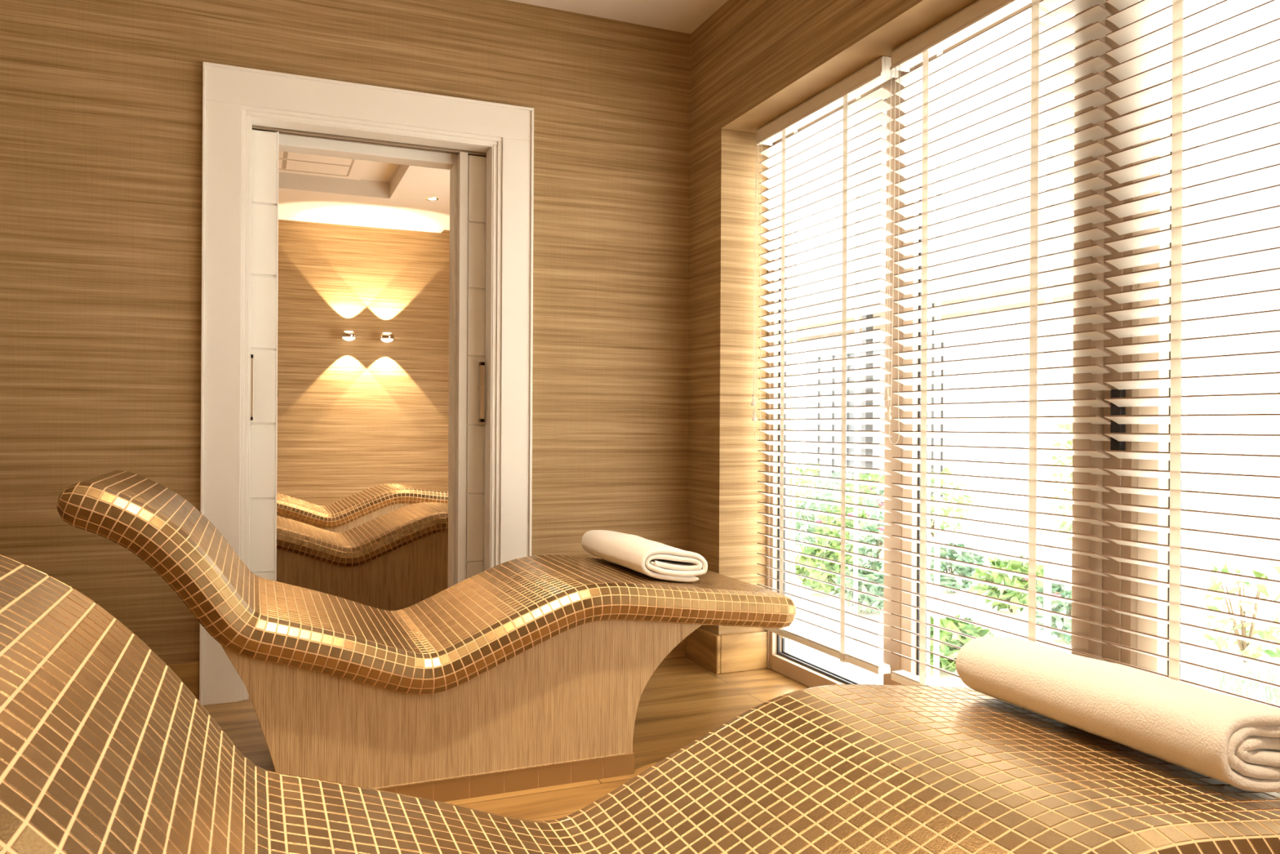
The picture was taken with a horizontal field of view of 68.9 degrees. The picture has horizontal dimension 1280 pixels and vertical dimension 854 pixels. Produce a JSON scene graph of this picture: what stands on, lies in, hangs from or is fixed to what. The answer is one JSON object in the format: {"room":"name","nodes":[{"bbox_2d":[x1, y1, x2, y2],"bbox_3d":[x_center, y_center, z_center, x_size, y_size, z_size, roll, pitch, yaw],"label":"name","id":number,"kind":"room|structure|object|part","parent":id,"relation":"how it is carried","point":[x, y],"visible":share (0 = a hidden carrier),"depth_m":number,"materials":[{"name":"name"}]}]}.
{"room":"spa","nodes":[
{"label":"spa","id":0,"kind":"room"},
{"bbox_2d":[0,0,690,663],"bbox_3d":[-1.281,-0.355,3.457,3.780,2.633,0.230,0,0,-23],"label":"wall","id":1,"kind":"structure","parent":0,"point":[101,100],"depth_m":3.23,"materials":[{"name":"wood"}]},
{"bbox_2d":[165,661,199,701],"bbox_3d":[-2.254,0.882,2.922,1.584,0.150,0.018,0,0,-23],"label":"baseboard","id":2,"kind":"structure","parent":1,"relation":"attached to","point":[188,673],"depth_m":3.21,"materials":[{"name":"brown wood"}]},
{"bbox_2d":[199,62,533,705],"bbox_3d":[-1.016,-0.146,3.557,1.179,2.218,0.262,0,0,-23],"label":"door frame","id":3,"kind":"structure","parent":1,"relation":"attached to","point":[505,132],"depth_m":3.45,"materials":[{"name":"white paint"}]},
{"bbox_2d":[252,124,486,156],"bbox_3d":[-1.018,-1.094,3.569,0.872,0.021,0.034,0,0,-23],"label":"door track","id":4,"kind":"object","parent":1,"relation":"attached to","point":[285,131],"visible":0.55,"depth_m":3.55,"materials":[{"name":"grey metal"}]},
{"bbox_2d":[249,129,278,581],"bbox_3d":[-1.621,-0.066,3.302,0.636,2.036,0.078,0,0,-23],"label":"door","id":5,"kind":"structure","parent":4,"relation":"hanging from","point":[264,144],"depth_m":3.40,"materials":[{"name":"white paint"}]},
{"bbox_3d":[-1.405,-0.142,3.369,0.018,0.237,0.037,0,0,-23],"label":"handle","id":6,"kind":"part","parent":5,"relation":"part of","materials":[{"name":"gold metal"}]},
{"bbox_2d":[455,151,486,583],"bbox_3d":[-0.415,-0.061,3.803,0.653,2.040,0.080,0,0,-23],"label":"door","id":7,"kind":"structure","parent":4,"relation":"hanging from","point":[472,170],"depth_m":3.69,"materials":[{"name":"white paint"}]},
{"bbox_3d":[-0.627,-0.138,3.692,0.018,0.237,0.037,0,0,-23],"label":"handle","id":8,"kind":"part","parent":7,"relation":"part of","materials":[{"name":"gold metal"}]},
{"bbox_2d":[663,637,685,659],"bbox_3d":[-0.115,0.893,3.810,0.690,0.150,0.018,0,0,-23],"label":"baseboard","id":9,"kind":"structure","parent":1,"relation":"attached to","point":[679,651],"depth_m":3.92,"materials":[{"name":"brown wood"}]},
{"bbox_2d":[276,219,449,506],"bbox_3d":[-2.991,-0.448,7.582,3.780,2.800,0.100,0,0,-23],"label":"wall","id":10,"kind":"structure","parent":0,"point":[357,415],"depth_m":7.80,"materials":[{"name":"wood"}]},
{"bbox_2d":[341,330,361,341],"bbox_3d":[-2.399,-0.749,7.688,0.159,0.084,0.142,0,0,28],"label":"wall lamp","id":11,"kind":"object","parent":10,"relation":"attached to","point":[348,335],"visible":1,"depth_m":7.63,"materials":[{"name":"silver metal"}]},
{"bbox_2d":[379,332,399,342],"bbox_3d":[-2.116,-0.748,7.805,0.159,0.084,0.142,0,0,28],"label":"wall lamp","id":12,"kind":"object","parent":10,"relation":"attached to","point":[384,336],"visible":1,"depth_m":7.75,"materials":[{"name":"silver metal"}]},
{"bbox_2d":[278,0,728,232],"bbox_3d":[-1.087,-1.755,3.010,3.780,0.170,9.800,0,0,-23],"label":"ceiling","id":13,"kind":"structure","parent":0,"point":[393,196],"depth_m":6.68,"materials":[{"name":"beige paint"}]},
{"bbox_2d":[278,151,368,180],"bbox_3d":[-2.248,-1.780,5.678,1.220,0.031,1.660,0,0,-23],"label":"ceiling panel","id":14,"kind":"object","parent":13,"relation":"attached to","point":[288,162],"visible":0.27,"depth_m":6.31,"materials":[{"name":"beige paint"}]},
{"bbox_2d":[426,197,438,200],"bbox_3d":[-1.522,-1.669,6.835,0.096,0.005,0.096,0,0,-23],"label":"recessed light","id":15,"kind":"object","parent":13,"relation":"in","point":[427,198],"visible":1,"depth_m":6.83,"materials":[{"name":"silver metal"}]},
{"bbox_2d":[202,657,808,821],"bbox_3d":[-1.102,0.993,3.009,3.780,0.060,9.800,0,0,-23],"label":"floor","id":16,"kind":"structure","parent":0,"point":[682,700],"depth_m":3.06,"materials":[{"name":"brown wood"}]},
{"bbox_2d":[275,502,448,610],"bbox_3d":[-1.403,0.542,4.876,1.919,0.838,0.706,0,0,-23],"label":"lounger","id":17,"kind":"object","parent":16,"relation":"on","point":[397,559],"visible":0.46,"depth_m":4.60,"materials":[{"name":"tile"}]},
{"bbox_2d":[276,483,448,532],"bbox_3d":[-2.059,0.538,6.563,1.919,0.838,0.706,0,0,-23],"label":"lounger","id":18,"kind":"object","parent":16,"relation":"on","point":[360,508],"visible":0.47,"depth_m":6.32,"materials":[{"name":"tile"}]},
{"bbox_2d":[56,470,796,801],"bbox_3d":[-0.535,0.547,2.732,1.919,0.838,0.706,0,0,-23],"label":"lounger","id":19,"kind":"object","parent":16,"relation":"on","point":[528,672],"visible":0.96,"depth_m":2.45,"materials":[{"name":"brown tile"}]},
{"bbox_2d":[581,529,707,582],"bbox_3d":[0.000,0.410,3.007,0.225,0.107,0.543,0,0,-23],"label":"folded towel","id":20,"kind":"object","parent":19,"relation":"on","point":[655,559],"visible":1,"depth_m":2.80,"materials":[{"name":"white fabric"}]},
{"bbox_2d":[0,555,1279,853],"bbox_3d":[0.118,0.550,1.157,1.919,0.838,0.706,0,0,-23],"label":"lounger","id":21,"kind":"object","parent":16,"relation":"on","point":[104,748],"visible":0.84,"depth_m":1.12,"materials":[{"name":"tile"}]},
{"bbox_2d":[955,635,1279,792],"bbox_3d":[0.719,0.415,1.406,0.206,0.111,0.490,0,0,-22],"label":"rolled towel","id":22,"kind":"object","parent":21,"relation":"on","point":[1235,741],"visible":1,"depth_m":1.29,"materials":[{"name":"white fabric"}]},
{"bbox_2d":[688,0,977,653],"bbox_3d":[1.368,-0.340,1.579,0.327,2.633,5.270,0,0,-23],"label":"wall","id":23,"kind":"structure","parent":0,"point":[753,62],"depth_m":3.71,"materials":[{"name":"wood"}]},
{"bbox_2d":[685,626,719,674],"bbox_3d":[0.254,0.895,3.797,0.018,0.150,0.287,0,0,-23],"label":"baseboard","id":24,"kind":"structure","parent":23,"relation":"attached to","point":[702,645],"depth_m":3.76,"materials":[{"name":"brown wood"}]},
{"bbox_2d":[719,631,767,673],"bbox_3d":[0.412,0.896,3.717,0.212,0.150,0.018,0,0,-23],"label":"baseboard","id":25,"kind":"structure","parent":23,"relation":"attached to","point":[742,651],"depth_m":3.71,"materials":[{"name":"brown wood"}]},
{"bbox_2d":[790,647,879,684],"bbox_3d":[1.531,1.028,1.774,0.202,0.098,5.100,0,0,-23],"label":"window sill","id":26,"kind":"structure","parent":23,"relation":"attached to","point":[857,678],"depth_m":3.77,"materials":[{"name":"white"}]},
{"bbox_2d":[765,70,905,687],"bbox_3d":[0.712,-0.100,3.392,0.083,2.144,0.842,0,0,-23],"label":"window","id":27,"kind":"structure","parent":23,"relation":"in","point":[804,672],"depth_m":3.06,"materials":[{"name":"white wood"}]},
{"bbox_2d":[751,56,898,674],"bbox_3d":[0.628,-0.193,3.333,0.088,1.967,0.798,0,0,-23],"label":"blind","id":28,"kind":"object","parent":27,"relation":"attached to","point":[837,158],"visible":0.93,"depth_m":3.26,"materials":[{"name":"white paint"}]},
{"bbox_3d":[0.453,-0.621,3.677,0.011,0.995,0.003,0,0,41],"label":"pull cord","id":29,"kind":"part","parent":28,"relation":"part of","materials":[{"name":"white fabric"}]},
{"bbox_3d":[0.454,-0.591,3.673,0.006,1.055,0.002,0,0,-23],"label":"pull cord","id":30,"kind":"part","parent":28,"relation":"part of","materials":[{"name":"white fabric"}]},
{"bbox_3d":[0.464,-0.533,3.647,0.005,1.171,0.050,0,0,-23],"label":"tilt cord","id":31,"kind":"part","parent":28,"relation":"part of","materials":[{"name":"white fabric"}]},
{"bbox_3d":[0.631,0.773,3.333,0.048,0.026,0.774,0,0,-23],"label":"rail","id":32,"kind":"part","parent":28,"relation":"part of","materials":[{"name":"white"}]},
{"bbox_2d":[902,0,1124,684],"bbox_3d":[1.013,-0.099,2.620,0.118,2.144,0.815,0,0,-23],"label":"window","id":33,"kind":"structure","parent":23,"relation":"in","point":[1110,651],"depth_m":2.28,"materials":[{"name":"white wood"}]},
{"bbox_2d":[884,0,1112,686],"bbox_3d":[0.947,-0.191,2.564,0.088,1.967,0.782,0,0,-23],"label":"blind","id":34,"kind":"object","parent":33,"relation":"attached to","point":[1015,77],"visible":0.9,"depth_m":2.51,"materials":[{"name":"white paint"}]},
{"bbox_3d":[0.775,-0.619,2.901,0.011,0.995,0.003,0,0,41],"label":"pull cord","id":35,"kind":"part","parent":34,"relation":"part of","materials":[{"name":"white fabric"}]},
{"bbox_3d":[0.776,-0.589,2.897,0.006,1.055,0.002,0,0,-23],"label":"pull cord","id":36,"kind":"part","parent":34,"relation":"part of","materials":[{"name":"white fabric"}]},
{"bbox_3d":[0.786,-0.531,2.871,0.005,1.171,0.050,0,0,-23],"label":"tilt cord","id":37,"kind":"part","parent":34,"relation":"part of","materials":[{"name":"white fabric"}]},
{"bbox_3d":[0.950,0.775,2.565,0.048,0.026,0.760,0,0,-23],"label":"rail","id":38,"kind":"part","parent":34,"relation":"part of","materials":[{"name":"white"}]},
{"bbox_2d":[1110,388,1125,450],"bbox_3d":[1.145,-0.015,2.236,0.018,0.151,0.029,0,0,-23],"label":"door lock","id":39,"kind":"object","parent":33,"relation":"attached to","point":[1115,445],"visible":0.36,"depth_m":2.23,"materials":[{"name":"black metal"}]},
{"bbox_2d":[1120,73,1186,679],"bbox_3d":[1.349,-0.097,1.851,0.086,2.144,0.863,0,0,-23],"label":"window","id":40,"kind":"structure","parent":23,"relation":"in","point":[1154,664],"depth_m":2.16,"materials":[{"name":"white wood"}]},
{"bbox_2d":[1102,0,1279,708],"bbox_3d":[1.250,-0.190,1.834,0.088,1.967,0.790,0,0,-23],"label":"blind","id":41,"kind":"object","parent":40,"relation":"attached to","point":[1159,41],"visible":0.77,"depth_m":2.00,"materials":[{"name":"white paint"}]},
{"label":"outside","id":42,"kind":"structure","parent":0,"visible":0},
{"bbox_2d":[790,481,1279,704],"bbox_3d":[15.393,1.183,24.250,42.970,0.060,57.000,0,0,-23],"label":"ground","id":43,"kind":"structure","parent":42,"point":[1264,611],"depth_m":5.73,"materials":[{"name":"white"}]},
{"bbox_2d":[791,462,834,519],"bbox_3d":[1.904,0.735,10.591,0.759,0.694,0.683,0,0,-23],"label":"shrub","id":44,"kind":"object","parent":43,"relation":"on","point":[805,472],"visible":0.21,"depth_m":10.55,"materials":[{"name":"green plant"}]},
{"bbox_2d":[790,494,847,547],"bbox_3d":[1.506,0.828,8.021,0.545,0.504,0.524,0,0,-43],"label":"shrub","id":45,"kind":"object","parent":43,"relation":"on","point":[806,538],"visible":0.23,"depth_m":7.93,"materials":[{"name":"green plant"}]},
{"bbox_2d":[790,541,862,596],"bbox_3d":[1.218,0.906,5.998,0.489,0.347,0.454,0,0,16],"label":"shrub","id":46,"kind":"object","parent":43,"relation":"on","point":[822,553],"visible":0.59,"depth_m":5.90,"materials":[{"name":"green plant"}]},
{"bbox_2d":[808,470,864,522],"bbox_3d":[2.088,0.766,9.886,0.622,0.632,0.679,0,0,-23],"label":"shrub","id":47,"kind":"object","parent":43,"relation":"on","point":[824,484],"visible":0.26,"depth_m":9.84,"materials":[{"name":"green plant"}]},
{"bbox_2d":[813,504,871,557],"bbox_3d":[1.631,0.837,7.407,0.506,0.488,0.526,0,0,39],"label":"shrub","id":48,"kind":"object","parent":43,"relation":"on","point":[826,531],"visible":0.47,"depth_m":7.34,"materials":[{"name":"green plant"}]},
{"bbox_2d":[831,560,884,614],"bbox_3d":[1.329,0.931,5.386,0.448,0.318,0.476,0,0,-23],"label":"shrub","id":49,"kind":"object","parent":43,"relation":"on","point":[877,590],"visible":0.52,"depth_m":5.31,"materials":[{"name":"green plant"}]},
{"bbox_2d":[835,471,884,527],"bbox_3d":[2.229,0.761,9.294,0.602,0.645,0.589,0,0,30],"label":"shrub","id":50,"kind":"object","parent":43,"relation":"on","point":[870,477],"visible":0.34,"depth_m":9.22,"materials":[{"name":"green plant"}]},
{"bbox_2d":[845,518,884,566],"bbox_3d":[1.751,0.877,6.801,0.470,0.434,0.545,0,0,-23],"label":"shrub","id":51,"kind":"object","parent":43,"relation":"on","point":[877,527],"visible":0.39,"depth_m":6.74,"materials":[{"name":"green plant"}]},
{"bbox_2d":[862,486,884,544],"bbox_3d":[2.178,0.789,8.107,0.546,0.592,0.556,0,0,-23],"label":"shrub","id":52,"kind":"object","parent":43,"relation":"on","point":[868,501],"visible":0.16,"depth_m":8.05,"materials":[{"name":"green plant"}]},
{"bbox_2d":[930,465,974,537],"bbox_3d":[2.899,0.733,9.181,0.721,0.709,0.676,0,0,38],"label":"shrub","id":53,"kind":"object","parent":43,"relation":"on","point":[961,500],"visible":0.26,"depth_m":9.08,"materials":[{"name":"green plant"}]},
{"bbox_2d":[930,542,990,592],"bbox_3d":[2.060,0.915,6.091,0.441,0.336,0.442,0,0,4],"label":"shrub","id":54,"kind":"object","parent":43,"relation":"on","point":[968,557],"visible":0.63,"depth_m":6.00,"materials":[{"name":"green plant"}]},
{"bbox_2d":[929,612,994,672],"bbox_3d":[1.374,0.948,4.114,0.410,0.265,0.424,0,0,-23],"label":"shrub","id":55,"kind":"object","parent":43,"relation":"on","point":[968,628],"visible":0.46,"depth_m":4.00,"materials":[{"name":"green plant"}]},
{"bbox_2d":[968,554,1044,613],"bbox_3d":[2.182,0.908,5.442,0.480,0.354,0.489,0,0,-23],"label":"shrub","id":56,"kind":"object","parent":43,"relation":"on","point":[1011,595],"visible":0.59,"depth_m":5.38,"materials":[{"name":"green plant"}]},
{"bbox_2d":[791,139,1279,532],"bbox_3d":[5.073,-1.053,17.800,7.000,4.300,19.000,0,0,-23],"label":"building","id":57,"kind":"structure","parent":43,"relation":"on","point":[1255,489],"depth_m":12.59,"materials":[{"name":"white"}]},
{"bbox_3d":[3.621,-0.186,17.308,0.050,2.550,1.900,0,0,-23],"label":"glazed door","id":58,"kind":"part","parent":57,"relation":"part of","materials":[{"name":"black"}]},
{"bbox_3d":[3.593,-0.186,17.296,0.010,2.350,1.820,0,0,-23],"label":"pane","id":59,"kind":"part","parent":57,"relation":"part of","materials":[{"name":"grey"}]},
{"bbox_3d":[3.267,-0.273,13.426,0.120,2.720,0.100,0,0,-23],"label":"post","id":60,"kind":"part","parent":57,"relation":"part of","materials":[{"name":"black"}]},
{"bbox_3d":[4.196,-0.183,15.922,0.050,2.550,0.700,0,0,-23],"label":"glazed door","id":61,"kind":"part","parent":57,"relation":"part of","materials":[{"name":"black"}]},
{"bbox_3d":[4.168,-0.183,15.911,0.010,2.350,0.620,0,0,-23],"label":"pane","id":62,"kind":"part","parent":57,"relation":"part of","materials":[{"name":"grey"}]},
{"bbox_3d":[3.765,-0.271,12.225,0.120,2.720,0.100,0,0,-23],"label":"post","id":63,"kind":"part","parent":57,"relation":"part of","materials":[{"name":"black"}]},
{"bbox_3d":[4.647,-0.181,14.756,0.010,2.350,0.220,0,0,-23],"label":"pane","id":64,"kind":"part","parent":57,"relation":"part of","materials":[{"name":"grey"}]},
{"bbox_3d":[4.675,-0.180,14.768,0.050,2.550,0.300,0,0,-23],"label":"glazed door","id":65,"kind":"part","parent":57,"relation":"part of","materials":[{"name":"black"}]},
{"bbox_2d":[1026,576,1071,644],"bbox_3d":[2.195,0.924,4.700,0.436,0.324,0.453,0,0,-23],"label":"shrub","id":66,"kind":"object","parent":43,"relation":"on","point":[1057,589],"visible":0.27,"depth_m":4.65,"materials":[{"name":"green plant"}]},
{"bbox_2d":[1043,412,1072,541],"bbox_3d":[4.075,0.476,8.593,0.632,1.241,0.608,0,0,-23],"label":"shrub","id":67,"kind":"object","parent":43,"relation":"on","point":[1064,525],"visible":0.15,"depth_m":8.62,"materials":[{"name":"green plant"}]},
{"bbox_2d":[1196,560,1279,662],"bbox_3d":[2.786,0.850,4.318,0.480,0.474,0.500,0,0,-23],"label":"shrub","id":68,"kind":"object","parent":43,"relation":"on","point":[1244,649],"visible":0.79,"depth_m":4.28,"materials":[{"name":"green plant"}]},
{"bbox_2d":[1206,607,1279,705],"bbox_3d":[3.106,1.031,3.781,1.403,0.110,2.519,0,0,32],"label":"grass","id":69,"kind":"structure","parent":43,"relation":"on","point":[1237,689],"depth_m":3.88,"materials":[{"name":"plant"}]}
]}

